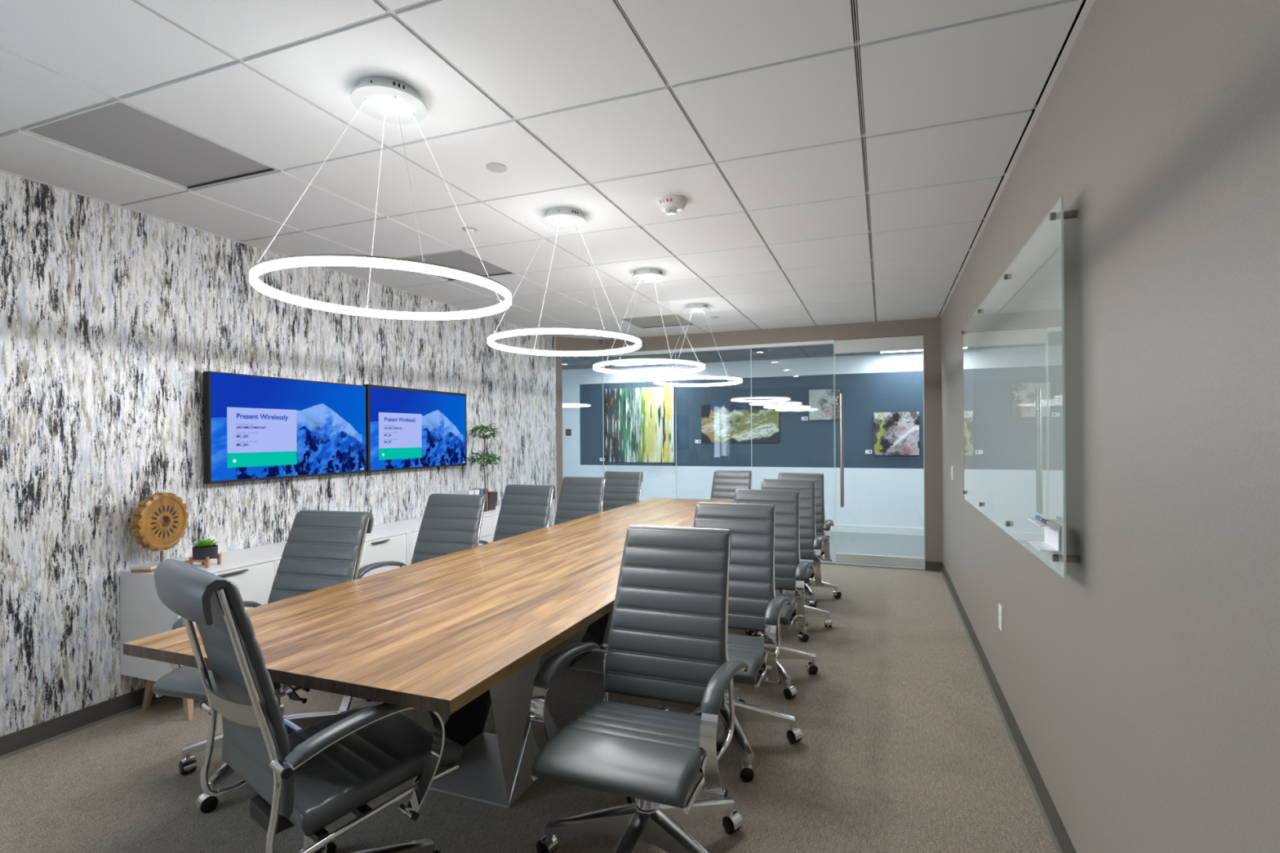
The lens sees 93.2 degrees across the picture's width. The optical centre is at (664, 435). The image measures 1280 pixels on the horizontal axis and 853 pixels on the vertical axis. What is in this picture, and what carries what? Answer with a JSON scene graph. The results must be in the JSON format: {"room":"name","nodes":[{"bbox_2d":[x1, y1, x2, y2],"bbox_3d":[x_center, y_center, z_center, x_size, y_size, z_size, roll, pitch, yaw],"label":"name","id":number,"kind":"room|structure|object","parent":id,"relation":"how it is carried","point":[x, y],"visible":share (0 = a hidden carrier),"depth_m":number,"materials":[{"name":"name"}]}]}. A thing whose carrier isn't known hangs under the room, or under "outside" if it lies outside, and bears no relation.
{"room":"conference room","nodes":[
{"label":"conference room","id":0,"kind":"room"},
{"bbox_2d":[0,171,556,737],"bbox_3d":[-2.683,0.078,3.489,0.120,2.684,7.926,0,0,20],"label":"wall","id":1,"kind":"structure","parent":0,"point":[113,318],"depth_m":3.15,"materials":[{"name":"paper"}]},
{"bbox_2d":[0,687,173,759],"bbox_3d":[-2.612,1.372,3.454,0.020,0.095,7.906,0,0,20],"label":"baseboard","id":2,"kind":"structure","parent":1,"relation":"attached to","point":[13,744],"depth_m":2.88,"materials":[{"name":"grey rubber"}]},
{"bbox_2d":[203,371,366,484],"bbox_3d":[-2.412,-0.043,3.935,0.087,0.637,1.100,0,0,20],"label":"television","id":3,"kind":"object","parent":1,"relation":"attached to","point":[256,428],"visible":1,"depth_m":3.80,"materials":[{"name":"black"}]},
{"bbox_2d":[363,384,466,472],"bbox_3d":[-2.027,-0.050,4.993,0.087,0.650,1.120,0,0,20],"label":"television","id":4,"kind":"object","parent":1,"relation":"attached to","point":[407,428],"visible":1,"depth_m":4.89,"materials":[{"name":"black"}]},
{"bbox_2d":[488,492,497,510],"bbox_3d":[-1.619,0.606,5.544,0.130,0.159,0.124,0,0,20],"label":"planter","id":5,"kind":"object","parent":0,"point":[492,496],"depth_m":5.52,"materials":[{"name":"brown wood"}]},
{"bbox_2d":[0,564,1057,852],"bbox_3d":[-0.570,1.405,2.943,4.206,0.001,8.340,0,0,20],"label":"floor","id":6,"kind":"structure","parent":0,"point":[905,746],"depth_m":2.48,"materials":[{"name":"carpet"}]},
{"bbox_2d":[151,510,373,813],"bbox_3d":[-1.655,0.890,2.606,0.691,1.040,0.752,0,0,15],"label":"office chair","id":7,"kind":"object","parent":6,"relation":"on","point":[322,549],"visible":0.46,"depth_m":2.80,"materials":[{"name":"grey leather"}]},
{"bbox_2d":[120,528,408,720],"bbox_3d":[-2.284,1.052,3.697,0.467,0.730,1.508,0,0,20],"label":"credenza","id":8,"kind":"object","parent":6,"relation":"on","point":[253,570],"visible":0.24,"depth_m":3.12,"materials":[{"name":"white laminate"},{"name":"light wood"}]},
{"bbox_2d":[130,492,190,573],"bbox_3d":[-2.613,0.494,3.150,0.104,0.388,0.302,0,0,2],"label":"disc sculpture","id":9,"kind":"object","parent":8,"relation":"on","point":[148,531],"visible":0.99,"depth_m":3.11,"materials":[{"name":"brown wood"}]},
{"bbox_2d":[188,538,221,568],"bbox_3d":[-2.404,0.616,3.167,0.121,0.142,0.116,0,0,0],"label":"potted succulent","id":10,"kind":"object","parent":8,"relation":"on","point":[204,550],"visible":0.99,"depth_m":3.13,"materials":[{"name":"black ceramic"}]},
{"bbox_2d":[191,544,217,559],"bbox_3d":[-2.404,0.613,3.167,0.108,0.060,0.108,0,0,0],"label":"pot","id":11,"kind":"object","parent":10,"relation":"attached to","point":[200,552],"depth_m":3.13,"materials":[{"name":"grey ceramic"}]},
{"bbox_2d":[153,559,462,852],"bbox_3d":[-0.965,0.866,1.718,0.683,1.078,0.698,0,0,38],"label":"office chair","id":12,"kind":"object","parent":6,"relation":"on","point":[308,779],"visible":0.97,"depth_m":1.57,"materials":[{"name":"grey leather"}]},
{"bbox_2d":[351,493,488,701],"bbox_3d":[-1.421,0.892,3.514,0.704,1.036,0.738,0,0,18],"label":"office chair","id":13,"kind":"object","parent":6,"relation":"on","point":[451,523],"visible":0.32,"depth_m":3.70,"materials":[{"name":"grey leather"}]},
{"bbox_2d":[123,497,733,808],"bbox_3d":[-0.316,1.030,3.906,1.267,0.750,4.695,0,0,20],"label":"conference table","id":14,"kind":"object","parent":6,"relation":"on","point":[456,634],"visible":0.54,"depth_m":2.23,"materials":[{"name":"brown wood"}]},
{"bbox_2d":[372,506,501,564],"bbox_3d":[-1.767,1.052,5.118,0.467,0.730,1.508,0,0,20],"label":"credenza","id":15,"kind":"object","parent":6,"relation":"on","point":[490,518],"visible":0.2,"depth_m":4.79,"materials":[{"name":"white lacquered wood"},{"name":"light wood"},{"name":"metal"}]},
{"bbox_2d":[453,489,474,494],"bbox_3d":[-1.744,0.584,5.261,0.160,0.204,0.076,0,0,20],"label":"book","id":16,"kind":"object","parent":15,"relation":"on","point":[460,491],"visible":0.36,"depth_m":5.23,"materials":[{"name":"white paper"}]},
{"bbox_2d":[464,488,479,494],"bbox_3d":[-1.717,0.585,5.334,0.160,0.202,0.070,0,0,20],"label":"book","id":17,"kind":"object","parent":15,"relation":"on","point":[476,491],"visible":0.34,"depth_m":5.31,"materials":[{"name":"white paper"}]},
{"bbox_2d":[468,488,484,494],"bbox_3d":[-1.694,0.586,5.398,0.160,0.200,0.058,0,0,20],"label":"book","id":18,"kind":"object","parent":15,"relation":"on","point":[481,491],"visible":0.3,"depth_m":5.38,"materials":[{"name":"blue paper"}]},
{"bbox_2d":[473,488,488,511],"bbox_3d":[-1.673,0.586,5.457,0.160,0.200,0.060,0,0,20],"label":"book","id":19,"kind":"object","parent":15,"relation":"on","point":[486,491],"visible":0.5,"depth_m":5.44,"materials":[{"name":"brown paper"}]},
{"bbox_2d":[464,423,501,510],"bbox_3d":[-1.641,0.290,5.501,0.334,0.791,0.321,0,0,20],"label":"topiary","id":20,"kind":"object","parent":15,"relation":"on","point":[492,495],"visible":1,"depth_m":5.49,"materials":[{"name":"green plant"}]},
{"bbox_2d":[475,484,555,544],"bbox_3d":[-1.100,0.893,4.263,0.722,1.032,0.722,0,0,20],"label":"office chair","id":21,"kind":"object","parent":6,"relation":"on","point":[524,508],"visible":0.2,"depth_m":4.47,"materials":[{"name":"grey leather"}]},
{"bbox_2d":[549,476,606,526],"bbox_3d":[-0.818,0.893,5.110,0.679,1.032,0.737,0,0,14],"label":"office chair","id":22,"kind":"object","parent":6,"relation":"on","point":[580,497],"visible":0.28,"depth_m":5.32,"materials":[{"name":"grey leather"}]},
{"bbox_2d":[602,471,643,511],"bbox_3d":[-0.527,0.892,5.938,0.666,1.032,0.716,0,0,18],"label":"office chair","id":23,"kind":"object","parent":6,"relation":"on","point":[622,488],"visible":0.19,"depth_m":6.13,"materials":[{"name":"grey leather"}]},
{"bbox_2d":[529,524,747,852],"bbox_3d":[-0.069,0.875,1.991,0.702,1.048,0.743,0,0,20],"label":"office chair","id":24,"kind":"object","parent":6,"relation":"on","point":[668,641],"visible":1,"depth_m":2.03,"materials":[{"name":"grey leather"}]},
{"bbox_2d":[655,502,803,782],"bbox_3d":[0.260,0.874,2.791,0.722,1.048,0.716,0,0,20],"label":"office chair","id":25,"kind":"object","parent":6,"relation":"on","point":[753,605],"visible":0.53,"depth_m":2.87,"materials":[{"name":"grey leather"}]},
{"bbox_2d":[710,470,751,500],"bbox_3d":[0.621,0.892,6.213,0.692,1.018,0.716,0,0,20],"label":"office chair","id":26,"kind":"object","parent":6,"relation":"on","point":[725,482],"visible":0.27,"depth_m":6.43,"materials":[{"name":"grey leather"}]},
{"bbox_2d":[733,488,818,699],"bbox_3d":[0.544,0.873,3.549,0.679,1.048,0.716,0,0,20],"label":"office chair","id":27,"kind":"object","parent":6,"relation":"on","point":[790,571],"visible":0.37,"depth_m":3.62,"materials":[{"name":"grey leather"}]},
{"bbox_2d":[744,479,831,642],"bbox_3d":[0.868,0.873,4.432,0.682,1.048,0.716,0,0,20],"label":"office chair","id":28,"kind":"object","parent":6,"relation":"on","point":[811,544],"visible":0.37,"depth_m":4.51,"materials":[{"name":"grey leather"}]},
{"bbox_2d":[775,472,841,607],"bbox_3d":[1.166,0.872,5.228,0.698,1.048,0.716,0,0,20],"label":"office chair","id":29,"kind":"object","parent":6,"relation":"on","point":[822,526],"visible":0.29,"depth_m":5.29,"materials":[{"name":"grey leather"}]},
{"bbox_2d":[0,0,1083,339],"bbox_3d":[-0.602,-1.186,2.952,4.176,0.024,8.340,0,0,20],"label":"ceiling","id":30,"kind":"structure","parent":0,"point":[947,109],"depth_m":2.38,"materials":[{"name":"tile"}]},
{"bbox_2d":[21,98,277,189],"bbox_3d":[-2.092,-1.180,2.501,0.593,0.016,0.593,0,0,20],"label":"ceiling vent","id":31,"kind":"object","parent":30,"relation":"in","point":[117,131],"visible":0.81,"depth_m":2.46,"materials":[{"name":"white metal"}]},
{"bbox_2d":[248,75,511,319],"bbox_3d":[-0.944,-0.826,2.084,0.808,0.705,0.808,0,0,20],"label":"pendant","id":32,"kind":"object","parent":30,"relation":"hanging from","point":[384,99],"visible":1,"depth_m":2.02,"materials":[{"name":"white metal"}]},
{"bbox_2d":[248,256,511,319],"bbox_3d":[-0.941,-0.485,2.083,0.806,0.023,0.806,0,0,20],"label":"diffuser","id":33,"kind":"object","parent":32,"relation":"attached to","point":[283,262],"depth_m":1.90,"materials":[{"name":"white plastic"}]},
{"bbox_2d":[400,248,514,280],"bbox_3d":[-1.468,-1.182,4.220,0.593,0.016,0.593,0,0,20],"label":"ceiling vent","id":34,"kind":"object","parent":30,"relation":"in","point":[460,259],"visible":0.47,"depth_m":4.14,"materials":[{"name":"white metal"}]},
{"bbox_2d":[462,226,478,233],"bbox_3d":[-1.108,-1.166,3.450,0.088,0.019,0.088,0,0,20],"label":"ceiling sensor","id":35,"kind":"object","parent":30,"relation":"attached to","point":[470,229],"visible":0.95,"depth_m":3.43,"materials":[{"name":"grey plastic"}]},
{"bbox_2d":[0,0,1064,331],"bbox_3d":[-0.712,-1.190,2.604,4.206,0.010,9.071,0,0,20],"label":"ceiling grid","id":36,"kind":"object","parent":30,"relation":"attached to","point":[388,11],"depth_m":2.15,"materials":[{"name":"white metal"}]},
{"bbox_2d":[487,207,641,355],"bbox_3d":[-0.527,-0.827,3.230,0.808,0.705,0.808,0,0,20],"label":"pendant","id":37,"kind":"object","parent":30,"relation":"hanging from","point":[558,218],"visible":1,"depth_m":3.16,"materials":[{"name":"white"}]},
{"bbox_2d":[487,328,641,355],"bbox_3d":[-0.525,-0.486,3.229,0.806,0.023,0.806,0,0,20],"label":"diffuser","id":38,"kind":"object","parent":37,"relation":"attached to","point":[521,331],"depth_m":3.04,"materials":[{"name":"white plastic"}]},
{"bbox_2d":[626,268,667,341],"label":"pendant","id":39,"kind":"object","parent":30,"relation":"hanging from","point":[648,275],"depth_m":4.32,"materials":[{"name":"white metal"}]},
{"bbox_2d":[592,344,705,374],"label":"pendant","id":40,"kind":"object","parent":30,"relation":"hanging from","point":[701,366],"depth_m":4.19,"materials":[{"name":"white"}]},
{"bbox_2d":[593,359,705,374],"bbox_3d":[-0.108,-0.487,4.375,0.806,0.023,0.806,0,0,-5],"label":"diffuser","id":41,"kind":"object","parent":40,"relation":"attached to","point":[701,366],"depth_m":4.22,"materials":[{"name":"white plastic"}]},
{"bbox_2d":[620,314,693,328],"bbox_3d":[-0.062,-1.188,6.303,0.593,0.016,0.593,0,0,20],"label":"ceiling vent","id":42,"kind":"object","parent":30,"relation":"in","point":[672,320],"visible":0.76,"depth_m":6.31,"materials":[{"name":"grey metal"}]},
{"bbox_2d":[657,195,686,215],"bbox_3d":[0.038,-1.148,3.053,0.152,0.072,0.155,0,0,20],"label":"fire alarm","id":43,"kind":"object","parent":30,"relation":"attached to","point":[671,205],"visible":1,"depth_m":3.01,"materials":[{"name":"white plastic"}]},
{"bbox_2d":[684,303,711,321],"label":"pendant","id":44,"kind":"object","parent":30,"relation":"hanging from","point":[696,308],"depth_m":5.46,"materials":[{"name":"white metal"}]},
{"bbox_2d":[653,367,742,386],"label":"pendant","id":45,"kind":"object","parent":30,"relation":"hanging from","point":[738,380],"depth_m":5.34,"materials":[{"name":"white"}]},
{"bbox_2d":[653,376,742,386],"bbox_3d":[0.308,-0.488,5.521,0.806,0.023,0.806,0,0,20],"label":"diffuser","id":46,"kind":"object","parent":45,"relation":"attached to","point":[738,380],"depth_m":5.40,"materials":[{"name":"white plastic"}]},
{"bbox_2d":[850,0,1086,316],"bbox_3d":[-0.571,-1.225,2.994,4.406,0.030,8.440,0,0,20],"label":"ceiling trim","id":47,"kind":"structure","parent":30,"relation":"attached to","point":[1083,1],"depth_m":2.31,"materials":[{"name":"black metal"}]},
{"bbox_2d":[561,339,922,369],"bbox_3d":[1.039,-1.152,8.006,9.500,0.051,2.380,0,0,20],"label":"ceiling","id":48,"kind":"structure","parent":0,"point":[568,362],"depth_m":8.57,"materials":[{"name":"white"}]},
{"bbox_2d":[613,362,671,366],"bbox_3d":[-0.326,-1.111,9.342,1.060,0.010,0.380,0,0,20],"label":"recessed light","id":49,"kind":"object","parent":48,"relation":"in","point":[645,363],"visible":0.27,"depth_m":9.46,"materials":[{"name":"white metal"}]},
{"bbox_2d":[880,349,922,353],"bbox_3d":[3.497,-1.139,7.953,1.245,0.010,0.380,0,0,20],"label":"recessed light","id":50,"kind":"object","parent":48,"relation":"in","point":[917,349],"visible":0.17,"depth_m":8.19,"materials":[{"name":"white metal"}]},
{"bbox_2d":[562,351,924,528],"bbox_3d":[1.448,0.137,9.103,9.500,2.530,0.001,0,0,20],"label":"wall","id":51,"kind":"structure","parent":0,"point":[880,490],"depth_m":8.95,"materials":[{"name":"blue paint"}]},
{"bbox_2d":[564,426,577,441],"bbox_3d":[-1.572,-0.016,10.197,0.260,0.260,0.006,0,0,20],"label":"information sheet","id":52,"kind":"object","parent":51,"relation":"attached to","point":[571,433],"visible":1,"depth_m":10.20,"materials":[{"name":"white paper"}]},
{"bbox_2d":[604,386,675,462],"bbox_3d":[-0.403,-0.162,9.755,1.200,1.201,0.038,0,0,20],"label":"painting","id":53,"kind":"object","parent":51,"relation":"attached to","point":[640,425],"visible":1,"depth_m":9.73,"materials":[{"name":"multicoloured"}]},
{"bbox_2d":[701,403,779,442],"bbox_3d":[1.146,-0.179,9.191,1.198,0.585,0.038,0,0,20],"label":"painting","id":54,"kind":"object","parent":51,"relation":"attached to","point":[722,423],"visible":0.99,"depth_m":9.17,"materials":[{"name":"multicoloured"}]},
{"bbox_2d":[801,416,808,420],"bbox_3d":[2.062,-0.243,8.877,0.090,0.054,0.006,0,0,20],"label":"name card","id":55,"kind":"object","parent":51,"relation":"attached to","point":[803,418],"visible":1,"depth_m":8.87,"materials":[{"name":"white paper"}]},
{"bbox_2d":[808,388,839,420],"bbox_3d":[2.324,-0.441,8.763,0.433,0.441,0.038,0,0,20],"label":"painting","id":56,"kind":"object","parent":51,"relation":"attached to","point":[820,401],"visible":0.97,"depth_m":8.75,"materials":[{"name":"multicoloured"}]},
{"bbox_2d":[865,449,871,453],"bbox_3d":[2.900,0.238,8.572,0.090,0.054,0.006,0,0,20],"label":"name card","id":57,"kind":"object","parent":51,"relation":"attached to","point":[867,451],"visible":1,"depth_m":8.57,"materials":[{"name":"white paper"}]},
{"bbox_2d":[829,524,924,535],"bbox_3d":[1.453,1.352,9.094,9.500,0.100,0.015,0,0,20],"label":"baseboard","id":58,"kind":"structure","parent":51,"relation":"attached to","point":[838,528],"depth_m":8.52,"materials":[{"name":"white paint"}]},
{"bbox_2d":[874,411,919,455],"bbox_3d":[3.238,-0.021,8.431,0.586,0.598,0.038,0,0,20],"label":"painting","id":59,"kind":"object","parent":51,"relation":"attached to","point":[895,433],"visible":1,"depth_m":8.41,"materials":[{"name":"multicoloured"}]},
{"bbox_2d":[555,314,942,569],"bbox_3d":[0.750,0.060,6.737,4.298,2.684,0.564,0,0,20],"label":"wall","id":60,"kind":"structure","parent":0,"point":[930,328],"depth_m":6.37,"materials":[{"name":"grey paint"}]},
{"bbox_2d":[602,355,604,477],"bbox_3d":[-0.988,0.214,7.359,0.529,2.378,0.016,0,0,-25],"label":"window","id":61,"kind":"structure","parent":60,"relation":"in","point":[602,356],"depth_m":7.46,"materials":[{"name":"clear glass"}]},
{"bbox_2d":[675,352,676,498],"bbox_3d":[-0.280,0.209,7.320,0.903,2.378,0.016,0,0,20],"label":"window","id":62,"kind":"structure","parent":60,"relation":"in","point":[675,353],"depth_m":7.16,"materials":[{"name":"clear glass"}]},
{"bbox_2d":[593,339,835,564],"bbox_3d":[0.341,0.196,7.065,3.186,2.420,0.403,0,0,13],"label":"trim","id":63,"kind":"structure","parent":60,"relation":"attached to","point":[820,342],"depth_m":6.91,"materials":[{"name":"silver metal"},{"name":"satin metal"}]},
{"bbox_2d":[751,361,752,489],"bbox_3d":[0.570,0.203,7.011,0.905,2.378,0.016,0,0,20],"label":"window","id":64,"kind":"structure","parent":60,"relation":"in","point":[751,362],"depth_m":6.85,"materials":[{"name":"clear glass"}]},
{"bbox_2d":[833,357,835,547],"bbox_3d":[1.420,0.197,6.702,0.904,2.378,0.016,0,0,20],"label":"window","id":65,"kind":"structure","parent":60,"relation":"in","point":[833,357],"depth_m":6.54,"materials":[{"name":"clear glass"}]},
{"bbox_2d":[834,335,924,568],"bbox_3d":[2.268,0.174,6.394,0.886,2.399,0.138,0,0,20],"label":"door","id":66,"kind":"structure","parent":60,"relation":"in","point":[913,342],"depth_m":6.39,"materials":[{"name":"clear glass"}]},
{"bbox_2d":[925,561,942,571],"bbox_3d":[2.753,1.341,6.166,0.160,0.095,0.010,0,0,20],"label":"baseboard","id":67,"kind":"structure","parent":60,"relation":"attached to","point":[930,566],"depth_m":6.16,"materials":[{"name":"grey rubber"}]},
{"bbox_2d":[800,531,925,570],"bbox_3d":[0.986,1.405,7.809,9.500,0.001,2.790,0,0,20],"label":"floor","id":68,"kind":"structure","parent":0,"point":[887,544],"depth_m":7.61,"materials":[{"name":"carpet"}]},
{"bbox_2d":[940,0,1279,852],"bbox_3d":[1.457,0.048,2.216,0.120,2.684,8.360,0,0,20],"label":"wall","id":69,"kind":"structure","parent":0,"point":[1140,685],"depth_m":1.37,"materials":[{"name":"grey paint"}]},
{"bbox_2d":[0,0,1094,337],"bbox_3d":[-0.588,-1.179,2.947,4.206,0.003,8.340,0,0,20],"label":"trim","id":70,"kind":"structure","parent":69,"relation":"attached to","point":[1088,4],"depth_m":2.70,"materials":[{"name":"white"}]},
{"bbox_2d":[951,465,953,479],"bbox_3d":[2.469,0.323,5.184,0.010,0.124,0.084,0,0,20],"label":"light switch","id":71,"kind":"object","parent":69,"relation":"attached to","point":[952,466],"visible":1,"depth_m":5.16,"materials":[{"name":"white plastic"}]},
{"bbox_2d":[998,603,1002,631],"bbox_3d":[1.704,0.925,3.065,0.007,0.124,0.084,0,0,20],"label":"wall outlet","id":72,"kind":"object","parent":69,"relation":"attached to","point":[1000,608],"visible":1,"depth_m":3.05,"materials":[{"name":"white plastic"}]},
{"bbox_2d":[940,562,1075,852],"bbox_3d":[1.397,1.343,2.228,0.020,0.095,8.340,0,0,20],"label":"baseboard","id":73,"kind":"structure","parent":69,"relation":"attached to","point":[1061,841],"depth_m":2.63,"materials":[{"name":"grey rubber"}]},
{"bbox_2d":[961,195,1079,578],"bbox_3d":[1.595,-0.143,2.877,0.068,1.131,2.343,0,0,20],"label":"board","id":74,"kind":"object","parent":69,"relation":"attached to","point":[972,332],"visible":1,"depth_m":3.34,"materials":[{"name":"clear glass"}]},
{"bbox_2d":[1027,518,1060,551],"bbox_3d":[1.193,0.312,1.902,0.054,0.078,0.170,0,0,20],"label":"holder","id":75,"kind":"object","parent":74,"relation":"attached to","point":[1051,543],"visible":0.98,"depth_m":1.88,"materials":[{"name":"white plastic"}]},
{"bbox_2d":[1035,515,1042,520],"bbox_3d":[1.202,0.267,1.937,0.012,0.012,0.068,0,0,20],"label":"marker pen","id":76,"kind":"object","parent":75,"relation":"on","point":[1037,517],"visible":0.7,"depth_m":1.94,"materials":[{"name":"blue plastic"}]},
{"bbox_2d":[1027,518,1057,527],"bbox_3d":[1.190,0.275,1.903,0.048,0.003,0.170,0,0,20],"label":"shelf","id":77,"kind":"object","parent":75,"relation":"attached to","point":[1037,522],"depth_m":1.87,"materials":[{"name":"white plastic"}]},
{"bbox_2d":[1027,541,1058,551],"bbox_3d":[1.190,0.350,1.903,0.048,0.003,0.170,0,0,20],"label":"shelf","id":78,"kind":"object","parent":75,"relation":"attached to","point":[1049,546],"depth_m":1.89,"materials":[{"name":"white plastic"}]},
{"bbox_2d":[1040,518,1049,524],"bbox_3d":[1.175,0.267,1.862,0.012,0.012,0.068,0,0,20],"label":"marker pen","id":79,"kind":"object","parent":75,"relation":"on","point":[1044,521],"visible":1,"depth_m":1.85,"materials":[{"name":"grey"}]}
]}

